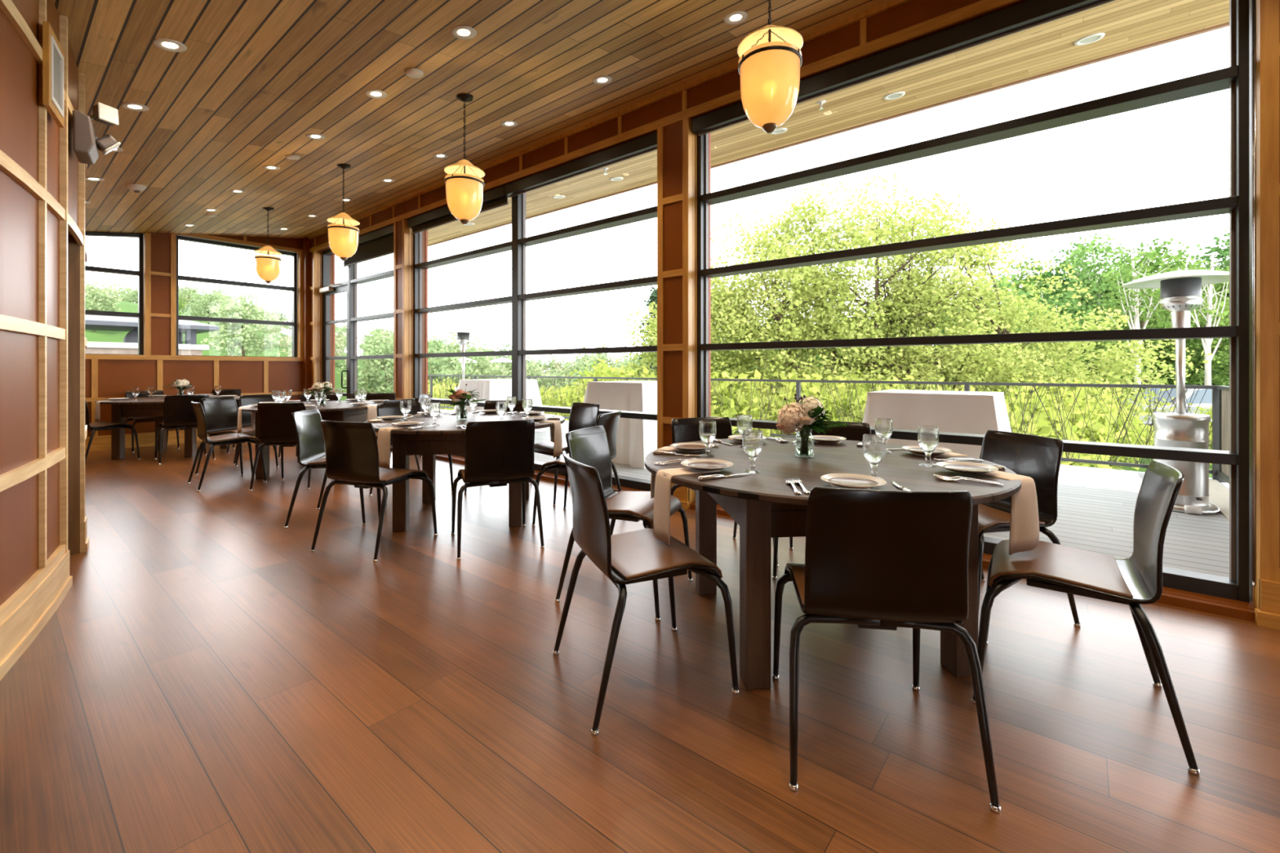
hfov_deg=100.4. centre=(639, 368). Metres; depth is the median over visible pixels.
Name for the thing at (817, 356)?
tree
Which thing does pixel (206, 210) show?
recessed light
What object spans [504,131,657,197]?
roller shade
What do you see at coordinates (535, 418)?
dinner plate
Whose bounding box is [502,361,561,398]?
tree
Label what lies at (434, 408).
water goblet
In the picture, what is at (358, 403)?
dinner plate
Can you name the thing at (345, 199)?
recessed light
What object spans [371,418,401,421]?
linen napkin
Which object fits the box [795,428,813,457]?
glass jar
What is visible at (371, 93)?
recessed light
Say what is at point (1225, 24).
trim
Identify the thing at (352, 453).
dining chair
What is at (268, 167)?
recessed light
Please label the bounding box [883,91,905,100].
recessed light
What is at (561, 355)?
tree
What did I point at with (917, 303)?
maple tree
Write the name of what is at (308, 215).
recessed light
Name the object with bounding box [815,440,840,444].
linen napkin
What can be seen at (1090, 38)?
recessed light
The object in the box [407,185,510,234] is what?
roller shade
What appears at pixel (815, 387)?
leafy shrub
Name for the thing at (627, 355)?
tree
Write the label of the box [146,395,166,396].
dinner plate
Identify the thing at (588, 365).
tree
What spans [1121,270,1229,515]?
patio heater
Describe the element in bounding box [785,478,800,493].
fork
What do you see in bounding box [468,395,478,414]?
water goblet
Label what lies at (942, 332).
tree
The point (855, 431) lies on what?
dining chair
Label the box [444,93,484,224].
pendant lamp
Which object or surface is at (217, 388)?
water goblet
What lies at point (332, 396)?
dining chair
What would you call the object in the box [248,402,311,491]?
dining chair
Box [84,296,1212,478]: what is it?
ground
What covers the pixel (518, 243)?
window
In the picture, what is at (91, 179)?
recessed light
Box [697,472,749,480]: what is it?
table knife
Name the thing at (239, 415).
linen napkin
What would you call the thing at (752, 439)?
water goblet
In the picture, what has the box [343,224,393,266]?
roller shade
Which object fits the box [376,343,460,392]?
tree
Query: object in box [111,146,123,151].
recessed light
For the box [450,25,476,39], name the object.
recessed light
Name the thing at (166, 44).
recessed light
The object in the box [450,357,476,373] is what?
parasol
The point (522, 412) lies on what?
dinner plate
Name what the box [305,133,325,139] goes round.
recessed light
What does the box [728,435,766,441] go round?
dinner plate
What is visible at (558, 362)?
tree
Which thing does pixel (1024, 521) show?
linen napkin
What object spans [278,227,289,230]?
recessed light
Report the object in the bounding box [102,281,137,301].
tree
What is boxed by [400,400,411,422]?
water goblet
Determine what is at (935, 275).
tree
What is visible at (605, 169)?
sprinkler head
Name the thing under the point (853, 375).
leafy shrub
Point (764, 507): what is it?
round table
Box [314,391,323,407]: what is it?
water goblet
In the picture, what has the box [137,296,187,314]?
tree
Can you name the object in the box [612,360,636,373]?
tree
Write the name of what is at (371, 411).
linen napkin
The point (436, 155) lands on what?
recessed light
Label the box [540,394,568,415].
leafy shrub
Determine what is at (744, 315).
tree
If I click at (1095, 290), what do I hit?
tree
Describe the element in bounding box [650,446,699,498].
linen napkin
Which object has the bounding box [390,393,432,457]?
dining chair
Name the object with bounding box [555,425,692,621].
dining chair
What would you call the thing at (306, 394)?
water goblet
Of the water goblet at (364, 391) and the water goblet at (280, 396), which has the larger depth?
the water goblet at (364, 391)
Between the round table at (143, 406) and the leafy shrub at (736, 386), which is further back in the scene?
the leafy shrub at (736, 386)
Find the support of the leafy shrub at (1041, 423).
on the ground
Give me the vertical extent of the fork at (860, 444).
0.014 m
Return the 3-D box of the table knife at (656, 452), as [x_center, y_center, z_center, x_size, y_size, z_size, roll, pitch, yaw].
[0.174,0.402,2.517,0.236,0.019,0.020,0,0,21]
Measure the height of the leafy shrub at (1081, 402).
3.168 m
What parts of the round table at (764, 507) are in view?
leg, leg, leg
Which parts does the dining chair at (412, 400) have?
leg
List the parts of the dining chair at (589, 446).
leg, leg, leg, leg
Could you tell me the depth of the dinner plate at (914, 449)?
2.55 m
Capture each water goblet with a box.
[131,387,139,400]
[146,386,155,398]
[186,386,194,395]
[214,386,221,397]
[271,390,280,403]
[275,391,285,402]
[283,389,291,402]
[303,389,311,403]
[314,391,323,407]
[335,388,342,402]
[355,390,363,402]
[360,389,367,402]
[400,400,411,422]
[421,397,431,417]
[428,402,440,426]
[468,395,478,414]
[496,401,506,421]
[506,396,515,415]
[522,399,532,419]
[698,420,716,457]
[737,414,752,447]
[742,429,763,473]
[793,424,807,444]
[862,434,885,479]
[874,417,893,453]
[917,426,938,466]
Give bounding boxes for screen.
[1217,385,1229,484]
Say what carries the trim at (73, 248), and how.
attached to the wall at (42, 176)
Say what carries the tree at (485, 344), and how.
on the ground
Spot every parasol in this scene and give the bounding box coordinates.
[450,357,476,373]
[489,357,511,375]
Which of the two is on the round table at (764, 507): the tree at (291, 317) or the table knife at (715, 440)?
the table knife at (715, 440)
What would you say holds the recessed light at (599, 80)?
in the ceiling
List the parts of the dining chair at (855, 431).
leg, leg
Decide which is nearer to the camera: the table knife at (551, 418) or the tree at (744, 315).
the table knife at (551, 418)
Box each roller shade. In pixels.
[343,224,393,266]
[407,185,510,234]
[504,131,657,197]
[692,0,1115,135]
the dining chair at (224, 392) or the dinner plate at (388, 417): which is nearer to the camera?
the dinner plate at (388, 417)
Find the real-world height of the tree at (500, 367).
6.330 m
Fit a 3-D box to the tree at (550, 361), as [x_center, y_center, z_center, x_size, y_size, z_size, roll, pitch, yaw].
[-10.367,1.351,64.285,5.047,6.202,5.416,0,0,-16]
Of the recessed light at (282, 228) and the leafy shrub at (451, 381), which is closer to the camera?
the recessed light at (282, 228)
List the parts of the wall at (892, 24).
cross rail, cross rail, header rail, cross rail, cross rail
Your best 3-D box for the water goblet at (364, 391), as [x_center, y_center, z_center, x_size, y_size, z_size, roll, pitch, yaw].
[-3.316,0.328,6.397,0.081,0.163,0.081,0,0,-35]
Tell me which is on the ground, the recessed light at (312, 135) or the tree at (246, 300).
the tree at (246, 300)
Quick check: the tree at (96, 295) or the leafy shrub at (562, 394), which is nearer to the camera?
the leafy shrub at (562, 394)
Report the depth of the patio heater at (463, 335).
12.01 m
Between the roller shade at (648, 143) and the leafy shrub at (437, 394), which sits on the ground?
the leafy shrub at (437, 394)
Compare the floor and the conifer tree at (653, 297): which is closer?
the floor
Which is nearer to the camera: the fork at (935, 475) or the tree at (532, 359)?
the fork at (935, 475)
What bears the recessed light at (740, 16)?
in the ceiling
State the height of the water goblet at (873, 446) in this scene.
0.163 m
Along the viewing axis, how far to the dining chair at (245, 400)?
6.55 m
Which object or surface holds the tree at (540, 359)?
on the ground
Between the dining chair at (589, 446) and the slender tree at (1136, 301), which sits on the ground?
the slender tree at (1136, 301)
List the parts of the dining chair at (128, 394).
leg, leg, leg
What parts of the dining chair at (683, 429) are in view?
leg, leg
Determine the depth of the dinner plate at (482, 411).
4.89 m
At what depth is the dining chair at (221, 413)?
6.02 m
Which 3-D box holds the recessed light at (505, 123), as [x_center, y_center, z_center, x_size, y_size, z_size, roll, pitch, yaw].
[-1.205,-2.257,4.917,0.153,0.028,0.155,0,0,-43]
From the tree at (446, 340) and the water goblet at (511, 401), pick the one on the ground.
the tree at (446, 340)
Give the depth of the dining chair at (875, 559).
1.48 m
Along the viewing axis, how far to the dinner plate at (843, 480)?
1.86 m
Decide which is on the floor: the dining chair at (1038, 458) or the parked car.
the dining chair at (1038, 458)
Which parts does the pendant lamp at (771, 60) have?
lamp stem, chain, lamp shade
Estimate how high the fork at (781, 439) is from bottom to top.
0.014 m
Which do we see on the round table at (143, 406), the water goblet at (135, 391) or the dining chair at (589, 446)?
the water goblet at (135, 391)
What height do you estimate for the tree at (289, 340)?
5.975 m
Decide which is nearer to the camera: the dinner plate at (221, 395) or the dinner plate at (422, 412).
the dinner plate at (422, 412)
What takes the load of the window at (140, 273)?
in the wall at (106, 375)
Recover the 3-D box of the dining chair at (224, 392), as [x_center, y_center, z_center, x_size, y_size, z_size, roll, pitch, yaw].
[-6.466,0.744,8.137,0.540,0.833,0.557,0,0,-6]
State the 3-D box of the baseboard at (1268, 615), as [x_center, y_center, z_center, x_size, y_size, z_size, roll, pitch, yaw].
[-1.439,1.060,5.888,11.810,0.200,0.050,0,0,39]
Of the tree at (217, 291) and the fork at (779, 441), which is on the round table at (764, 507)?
the fork at (779, 441)
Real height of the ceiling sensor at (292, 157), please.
0.041 m
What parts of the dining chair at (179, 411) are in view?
leg, leg, leg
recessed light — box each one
[84,177,104,181]
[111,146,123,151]
[120,102,149,111]
[152,38,186,52]
[182,224,195,226]
[204,208,218,211]
[229,189,245,193]
[262,164,279,169]
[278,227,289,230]
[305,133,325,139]
[306,214,318,217]
[339,198,352,201]
[364,89,387,98]
[380,178,395,182]
[432,153,448,158]
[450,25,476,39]
[500,120,517,126]
[552,195,564,198]
[592,75,612,84]
[609,177,623,181]
[724,10,748,24]
[770,127,787,134]
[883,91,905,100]
[1073,32,1105,45]
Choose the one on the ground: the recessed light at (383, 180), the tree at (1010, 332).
the tree at (1010, 332)
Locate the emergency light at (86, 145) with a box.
[72,102,120,164]
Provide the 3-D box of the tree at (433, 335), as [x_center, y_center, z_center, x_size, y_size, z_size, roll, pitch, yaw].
[-25.968,-0.943,63.750,5.257,6.634,5.642,0,0,-15]
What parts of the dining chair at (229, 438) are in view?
leg, leg, leg, leg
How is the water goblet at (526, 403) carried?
on the round table at (445, 438)
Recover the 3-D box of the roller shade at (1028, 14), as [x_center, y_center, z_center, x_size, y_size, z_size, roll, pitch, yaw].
[1.659,-2.007,3.481,3.085,0.125,0.097,0,0,39]
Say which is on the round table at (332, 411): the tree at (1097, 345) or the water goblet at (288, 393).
the water goblet at (288, 393)
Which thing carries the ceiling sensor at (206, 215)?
attached to the ceiling
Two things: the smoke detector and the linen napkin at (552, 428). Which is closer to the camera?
the linen napkin at (552, 428)
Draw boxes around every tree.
[84,279,121,331]
[84,283,111,297]
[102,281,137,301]
[120,284,137,303]
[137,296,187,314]
[178,282,204,310]
[178,283,193,311]
[184,288,229,324]
[195,288,231,315]
[198,285,248,310]
[200,293,283,355]
[207,293,235,313]
[226,297,249,317]
[241,300,262,319]
[248,311,289,345]
[262,308,290,336]
[273,324,346,364]
[283,311,292,333]
[334,324,346,350]
[334,324,346,356]
[336,327,434,400]
[337,322,359,345]
[358,331,385,353]
[359,326,386,349]
[359,327,393,374]
[363,323,393,343]
[373,329,393,371]
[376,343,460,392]
[427,333,501,383]
[427,334,444,352]
[427,337,457,373]
[430,334,457,365]
[440,351,511,386]
[460,348,508,373]
[466,342,492,364]
[487,342,511,375]
[497,355,537,378]
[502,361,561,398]
[503,358,554,390]
[506,356,547,389]
[528,358,549,372]
[535,354,571,380]
[541,357,572,386]
[547,355,577,373]
[547,360,591,394]
[567,343,626,373]
[570,360,608,386]
[572,353,596,362]
[610,172,1213,465]
[611,354,636,365]
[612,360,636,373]
[619,352,653,371]
[631,286,657,380]
[711,315,763,393]
[754,327,797,391]
[766,347,830,387]
[810,306,851,358]
[818,322,899,386]
[892,320,952,388]
[922,275,955,374]
[938,275,1026,335]
[943,332,1057,415]
[947,263,1049,382]
[997,257,1079,315]
[1012,280,1079,363]
[1031,313,1150,399]
[1035,232,1128,317]
[1035,293,1102,391]
[1047,235,1151,377]
[1082,237,1221,370]
[1086,249,1189,395]
[1093,287,1203,389]
[1130,263,1226,380]
[1149,288,1229,385]
[1154,269,1229,372]
[1158,255,1229,385]
[1185,229,1229,296]
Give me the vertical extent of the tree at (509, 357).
6.124 m
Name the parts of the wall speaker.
white frame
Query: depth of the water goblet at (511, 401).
4.63 m
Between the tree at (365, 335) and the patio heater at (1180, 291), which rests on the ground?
the tree at (365, 335)
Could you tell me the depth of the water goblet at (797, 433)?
2.85 m
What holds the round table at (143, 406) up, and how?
on the floor
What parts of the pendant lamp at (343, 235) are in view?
lamp shade, chain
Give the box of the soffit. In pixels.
[427,0,1229,244]
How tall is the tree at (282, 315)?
3.110 m
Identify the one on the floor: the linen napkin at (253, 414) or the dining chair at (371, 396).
the dining chair at (371, 396)
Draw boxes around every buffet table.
[453,378,547,431]
[583,380,657,469]
[862,389,1011,458]
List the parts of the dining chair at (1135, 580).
leg, leg, leg, leg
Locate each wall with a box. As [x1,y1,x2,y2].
[0,0,87,605]
[84,232,302,436]
[308,0,1279,609]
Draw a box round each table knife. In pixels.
[366,420,399,422]
[408,425,436,429]
[546,417,559,419]
[653,450,701,456]
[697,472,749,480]
[714,438,732,444]
[891,480,910,490]
[988,464,1005,470]
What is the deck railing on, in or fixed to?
on the deck
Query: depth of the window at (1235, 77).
2.88 m
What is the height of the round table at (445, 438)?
0.749 m
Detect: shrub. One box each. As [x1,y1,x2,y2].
[427,377,465,393]
[427,382,457,408]
[427,385,458,409]
[445,393,454,410]
[539,378,591,420]
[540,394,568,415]
[551,359,657,407]
[563,378,600,416]
[574,360,737,417]
[711,361,852,437]
[711,376,792,437]
[747,378,906,437]
[760,367,897,435]
[847,374,1133,470]
[998,373,1152,470]
[1037,396,1137,437]
[1039,360,1133,404]
[1069,410,1152,468]
[1106,420,1153,461]
[1108,355,1171,395]
[1126,341,1227,386]
[1170,345,1229,386]
[1194,406,1212,443]
[1208,423,1212,466]
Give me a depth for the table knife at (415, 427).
3.63 m
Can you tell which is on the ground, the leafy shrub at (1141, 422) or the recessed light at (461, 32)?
the leafy shrub at (1141, 422)
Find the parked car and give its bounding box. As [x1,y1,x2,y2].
[1113,387,1212,431]
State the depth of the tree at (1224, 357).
28.17 m
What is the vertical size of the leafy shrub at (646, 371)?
5.509 m
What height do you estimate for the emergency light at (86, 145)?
0.324 m
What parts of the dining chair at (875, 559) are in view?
leg, leg, leg, leg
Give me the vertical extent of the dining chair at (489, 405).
0.833 m
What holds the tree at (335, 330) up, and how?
on the ground
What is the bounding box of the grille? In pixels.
[53,48,59,105]
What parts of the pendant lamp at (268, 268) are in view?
chain, lamp shade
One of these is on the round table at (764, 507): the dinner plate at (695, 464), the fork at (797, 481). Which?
the fork at (797, 481)
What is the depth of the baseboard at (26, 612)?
2.32 m
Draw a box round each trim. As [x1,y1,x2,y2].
[67,235,79,555]
[302,236,310,393]
[418,454,1255,622]
[427,22,1229,246]
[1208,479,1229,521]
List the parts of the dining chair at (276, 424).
leg, leg, leg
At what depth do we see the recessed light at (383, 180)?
6.39 m
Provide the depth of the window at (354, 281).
8.81 m
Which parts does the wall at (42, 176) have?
batten trim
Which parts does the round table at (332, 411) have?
leg, leg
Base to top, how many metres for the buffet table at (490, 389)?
1.060 m
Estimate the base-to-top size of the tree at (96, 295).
4.013 m
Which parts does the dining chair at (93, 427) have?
leg, leg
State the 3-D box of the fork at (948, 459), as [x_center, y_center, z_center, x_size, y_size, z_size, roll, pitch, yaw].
[1.400,0.402,2.365,0.202,0.014,0.029,0,0,-12]
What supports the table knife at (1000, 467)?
on the round table at (764, 507)
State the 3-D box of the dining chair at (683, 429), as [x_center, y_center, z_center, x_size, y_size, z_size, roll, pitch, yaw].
[0.481,0.744,3.299,0.540,0.833,0.557,0,0,-18]
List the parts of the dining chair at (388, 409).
leg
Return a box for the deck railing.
[427,374,1217,480]
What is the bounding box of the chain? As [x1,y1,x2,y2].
[1252,0,1256,586]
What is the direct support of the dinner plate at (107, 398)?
on the linen napkin at (97, 418)
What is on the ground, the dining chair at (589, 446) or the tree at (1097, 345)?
the tree at (1097, 345)
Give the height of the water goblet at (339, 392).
0.163 m
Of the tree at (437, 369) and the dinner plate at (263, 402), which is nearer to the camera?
the dinner plate at (263, 402)
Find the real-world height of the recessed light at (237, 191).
0.028 m
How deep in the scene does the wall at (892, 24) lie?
4.43 m
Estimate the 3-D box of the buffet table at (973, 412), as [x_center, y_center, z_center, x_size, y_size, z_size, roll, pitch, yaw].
[2.872,0.755,5.206,1.447,1.050,1.251,0,0,39]
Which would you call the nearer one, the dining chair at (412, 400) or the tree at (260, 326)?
the dining chair at (412, 400)
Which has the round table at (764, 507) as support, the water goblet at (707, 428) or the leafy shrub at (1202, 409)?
the water goblet at (707, 428)
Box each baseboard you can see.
[0,509,88,680]
[84,429,255,451]
[671,482,1279,629]
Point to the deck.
(1096, 506)
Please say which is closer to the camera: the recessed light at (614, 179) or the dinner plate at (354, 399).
the dinner plate at (354, 399)
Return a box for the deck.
[440,408,1229,577]
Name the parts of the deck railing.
post, post, rail, rail, post, post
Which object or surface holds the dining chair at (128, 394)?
on the floor
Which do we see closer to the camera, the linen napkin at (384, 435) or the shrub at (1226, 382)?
the linen napkin at (384, 435)
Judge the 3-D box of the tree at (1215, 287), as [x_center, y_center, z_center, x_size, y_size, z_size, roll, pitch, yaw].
[40.371,-2.228,37.533,6.413,9.482,6.736,0,0,-6]
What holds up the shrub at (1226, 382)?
on the ground
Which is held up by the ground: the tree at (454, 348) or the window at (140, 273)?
the tree at (454, 348)
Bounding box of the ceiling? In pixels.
[53,0,891,238]
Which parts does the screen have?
post, rail, rail, slat panel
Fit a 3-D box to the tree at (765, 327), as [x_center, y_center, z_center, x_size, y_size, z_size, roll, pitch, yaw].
[10.461,0.338,41.615,4.551,9.094,4.510,0,0,14]
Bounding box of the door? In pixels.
[319,248,349,400]
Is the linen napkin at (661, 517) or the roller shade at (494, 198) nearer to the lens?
the linen napkin at (661, 517)
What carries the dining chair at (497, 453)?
on the floor
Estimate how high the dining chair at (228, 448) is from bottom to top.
0.833 m
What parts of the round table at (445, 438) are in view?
leg, leg, leg, leg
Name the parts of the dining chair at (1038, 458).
leg, leg, leg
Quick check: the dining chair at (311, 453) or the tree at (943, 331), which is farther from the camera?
the tree at (943, 331)
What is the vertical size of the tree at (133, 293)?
4.166 m
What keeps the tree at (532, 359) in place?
on the ground
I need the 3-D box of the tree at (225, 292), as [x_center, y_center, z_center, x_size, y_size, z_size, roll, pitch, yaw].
[-68.725,-9.406,88.162,6.770,8.252,7.112,0,0,9]
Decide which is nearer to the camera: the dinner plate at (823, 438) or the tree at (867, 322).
the dinner plate at (823, 438)
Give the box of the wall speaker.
[42,20,64,128]
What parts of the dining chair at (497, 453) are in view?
leg, leg, leg, leg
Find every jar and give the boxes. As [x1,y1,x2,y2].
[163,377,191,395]
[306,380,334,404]
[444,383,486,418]
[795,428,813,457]
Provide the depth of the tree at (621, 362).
65.82 m
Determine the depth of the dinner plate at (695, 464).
2.19 m
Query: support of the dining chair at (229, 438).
on the floor
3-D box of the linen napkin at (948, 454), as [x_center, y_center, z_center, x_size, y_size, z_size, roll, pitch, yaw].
[1.441,0.541,2.527,0.247,0.271,0.143,0,0,-11]
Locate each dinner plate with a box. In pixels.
[106,398,128,399]
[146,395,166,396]
[220,395,237,396]
[262,401,279,403]
[282,400,300,402]
[304,404,315,407]
[345,398,362,400]
[349,402,370,405]
[369,400,385,402]
[377,415,404,419]
[391,421,423,426]
[417,411,442,414]
[479,409,496,413]
[520,411,544,414]
[522,416,549,420]
[670,442,712,450]
[680,458,733,470]
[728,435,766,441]
[808,435,846,442]
[820,473,886,488]
[901,445,951,454]
[935,461,999,473]
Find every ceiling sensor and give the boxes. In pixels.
[204,213,216,217]
[284,154,299,159]
[404,67,423,78]
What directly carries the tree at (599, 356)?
on the ground
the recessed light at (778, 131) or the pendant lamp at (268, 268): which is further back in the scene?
the pendant lamp at (268, 268)
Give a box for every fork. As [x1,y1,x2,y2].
[653,457,695,464]
[659,459,687,465]
[766,437,786,442]
[768,436,789,441]
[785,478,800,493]
[792,477,809,493]
[856,440,862,446]
[933,457,975,461]
[933,474,999,483]
[936,475,1003,485]
[941,458,984,461]
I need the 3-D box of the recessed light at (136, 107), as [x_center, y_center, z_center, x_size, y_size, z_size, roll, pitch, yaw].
[-3.692,-1.913,3.899,0.153,0.028,0.155,0,0,-43]
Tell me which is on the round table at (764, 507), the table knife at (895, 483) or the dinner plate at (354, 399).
the table knife at (895, 483)
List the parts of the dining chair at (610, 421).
leg, leg, leg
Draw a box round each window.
[84,231,143,355]
[176,235,297,357]
[349,263,393,399]
[413,192,657,491]
[697,0,1248,602]
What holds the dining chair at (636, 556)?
on the floor
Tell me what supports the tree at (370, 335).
on the ground
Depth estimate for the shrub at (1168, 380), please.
33.36 m
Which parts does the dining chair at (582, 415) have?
leg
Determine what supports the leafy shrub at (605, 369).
on the ground
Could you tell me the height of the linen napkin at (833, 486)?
0.271 m
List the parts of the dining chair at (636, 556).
leg, leg, leg, leg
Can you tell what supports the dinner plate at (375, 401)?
on the linen napkin
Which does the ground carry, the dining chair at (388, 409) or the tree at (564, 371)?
the tree at (564, 371)
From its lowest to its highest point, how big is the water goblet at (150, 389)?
0.163 m
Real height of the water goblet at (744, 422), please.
0.163 m
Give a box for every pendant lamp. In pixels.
[253,207,281,283]
[326,163,359,261]
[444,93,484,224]
[737,0,803,133]
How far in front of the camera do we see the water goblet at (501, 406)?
3.95 m
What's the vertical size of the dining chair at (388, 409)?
0.833 m
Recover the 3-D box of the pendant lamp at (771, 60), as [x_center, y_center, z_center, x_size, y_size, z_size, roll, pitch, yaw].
[0.631,-1.662,2.595,0.310,1.029,0.310,0,0,11]
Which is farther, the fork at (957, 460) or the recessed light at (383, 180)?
the recessed light at (383, 180)
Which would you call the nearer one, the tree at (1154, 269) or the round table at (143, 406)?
the round table at (143, 406)
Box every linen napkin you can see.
[94,400,124,422]
[237,406,257,433]
[251,404,255,428]
[352,404,377,421]
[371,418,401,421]
[377,425,416,469]
[525,413,554,442]
[533,420,562,457]
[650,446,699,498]
[653,466,720,545]
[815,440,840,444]
[830,484,871,489]
[911,452,968,457]
[976,471,1039,555]
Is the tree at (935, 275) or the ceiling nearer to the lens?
the ceiling
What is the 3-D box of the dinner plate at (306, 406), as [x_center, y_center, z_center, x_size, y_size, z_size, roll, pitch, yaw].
[-3.471,0.391,5.503,0.212,0.018,0.212,0,0,-13]
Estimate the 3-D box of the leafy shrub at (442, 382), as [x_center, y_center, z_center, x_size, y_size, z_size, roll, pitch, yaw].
[-8.316,2.865,23.057,4.665,4.687,4.436,0,0,44]
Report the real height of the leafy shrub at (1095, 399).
2.088 m
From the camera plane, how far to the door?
9.45 m
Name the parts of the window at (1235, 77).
rail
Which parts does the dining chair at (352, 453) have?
leg, leg, leg, leg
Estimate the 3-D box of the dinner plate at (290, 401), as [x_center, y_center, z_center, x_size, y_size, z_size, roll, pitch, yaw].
[-4.143,0.391,6.316,0.212,0.018,0.212,0,0,26]
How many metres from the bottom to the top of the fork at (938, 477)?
0.014 m
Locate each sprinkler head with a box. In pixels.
[601,167,608,174]
[816,100,826,110]
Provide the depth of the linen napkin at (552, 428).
4.77 m
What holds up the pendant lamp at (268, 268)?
hanging from the ceiling
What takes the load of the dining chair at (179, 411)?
on the floor
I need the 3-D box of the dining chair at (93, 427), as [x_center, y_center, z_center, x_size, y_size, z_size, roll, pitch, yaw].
[-6.718,0.744,6.651,0.540,0.833,0.557,0,0,23]
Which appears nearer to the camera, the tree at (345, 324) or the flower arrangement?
the flower arrangement
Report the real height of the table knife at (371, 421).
0.019 m
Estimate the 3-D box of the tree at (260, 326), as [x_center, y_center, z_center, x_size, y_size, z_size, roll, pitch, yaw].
[-32.758,-3.363,47.297,2.928,3.468,3.002,0,0,34]
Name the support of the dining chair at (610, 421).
on the floor
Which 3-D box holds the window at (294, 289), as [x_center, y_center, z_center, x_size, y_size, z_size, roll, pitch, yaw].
[-6.756,-1.128,8.993,0.112,1.904,1.692,0,0,39]
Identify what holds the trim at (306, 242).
attached to the wall at (892, 24)
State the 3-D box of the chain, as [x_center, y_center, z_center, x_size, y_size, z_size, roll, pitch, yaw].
[2.878,-0.458,2.499,0.007,2.963,0.037,0,0,39]
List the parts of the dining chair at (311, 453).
leg, leg, leg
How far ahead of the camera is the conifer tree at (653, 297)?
24.86 m
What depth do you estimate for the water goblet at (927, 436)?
2.23 m
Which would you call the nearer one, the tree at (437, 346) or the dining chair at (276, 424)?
the dining chair at (276, 424)
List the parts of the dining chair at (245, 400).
leg, leg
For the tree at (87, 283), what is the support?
on the ground
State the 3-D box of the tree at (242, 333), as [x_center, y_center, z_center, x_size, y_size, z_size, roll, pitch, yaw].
[-28.206,-2.370,38.104,4.691,5.937,5.035,0,0,-27]
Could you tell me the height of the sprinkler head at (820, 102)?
0.078 m
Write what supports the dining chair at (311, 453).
on the floor
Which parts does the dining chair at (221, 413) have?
leg, leg, leg, leg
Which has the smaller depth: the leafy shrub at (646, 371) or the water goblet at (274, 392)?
the water goblet at (274, 392)
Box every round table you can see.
[95,395,239,459]
[238,400,382,479]
[365,412,564,532]
[644,437,1021,690]
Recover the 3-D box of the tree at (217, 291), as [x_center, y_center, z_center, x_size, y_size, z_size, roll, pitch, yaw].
[-60.303,-8.350,75.650,4.838,5.699,4.605,0,0,20]
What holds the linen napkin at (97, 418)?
hanging from the round table at (143, 406)
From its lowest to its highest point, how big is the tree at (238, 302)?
3.510 m
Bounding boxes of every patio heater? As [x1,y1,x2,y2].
[444,328,481,391]
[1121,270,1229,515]
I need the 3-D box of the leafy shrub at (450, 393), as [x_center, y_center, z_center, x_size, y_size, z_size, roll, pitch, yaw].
[-5.010,2.764,18.233,4.186,4.947,3.981,0,0,29]
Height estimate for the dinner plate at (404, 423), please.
0.018 m
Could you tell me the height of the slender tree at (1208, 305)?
7.178 m
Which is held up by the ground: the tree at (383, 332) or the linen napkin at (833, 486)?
the tree at (383, 332)
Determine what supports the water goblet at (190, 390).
on the round table at (143, 406)
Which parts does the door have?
handle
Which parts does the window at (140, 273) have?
rail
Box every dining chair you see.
[84,399,140,462]
[124,390,179,453]
[154,394,214,465]
[187,401,266,491]
[194,396,278,475]
[208,389,242,435]
[226,444,277,453]
[233,394,280,464]
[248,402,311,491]
[284,408,387,528]
[295,392,337,462]
[310,420,437,562]
[365,392,395,400]
[368,402,453,496]
[375,398,420,470]
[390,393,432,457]
[451,419,544,559]
[463,400,532,494]
[532,410,621,526]
[533,402,599,506]
[552,450,739,736]
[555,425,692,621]
[671,417,778,567]
[772,421,871,579]
[772,486,1001,813]
[971,459,1199,775]
[977,430,1080,626]
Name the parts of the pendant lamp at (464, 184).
lamp shade, chain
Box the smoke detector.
[124,183,146,192]
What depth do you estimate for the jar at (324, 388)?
6.05 m
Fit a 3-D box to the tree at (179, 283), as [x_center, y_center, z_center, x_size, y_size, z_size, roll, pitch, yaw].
[-62.774,-8.762,72.686,5.047,5.816,5.302,0,0,-7]
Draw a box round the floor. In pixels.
[0,441,1279,852]
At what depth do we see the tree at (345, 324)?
87.69 m
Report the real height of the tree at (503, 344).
7.742 m
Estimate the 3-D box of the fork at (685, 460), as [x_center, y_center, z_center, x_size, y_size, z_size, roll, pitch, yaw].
[0.178,0.402,2.300,0.202,0.014,0.029,0,0,-23]
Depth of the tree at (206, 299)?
44.98 m
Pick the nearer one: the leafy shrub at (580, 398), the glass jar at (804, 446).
the glass jar at (804, 446)
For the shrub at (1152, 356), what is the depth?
34.49 m
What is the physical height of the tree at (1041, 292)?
9.843 m
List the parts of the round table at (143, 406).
leg, leg, leg, leg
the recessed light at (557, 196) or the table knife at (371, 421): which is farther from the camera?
the recessed light at (557, 196)
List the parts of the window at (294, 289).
rail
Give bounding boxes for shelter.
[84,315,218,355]
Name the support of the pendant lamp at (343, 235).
hanging from the ceiling

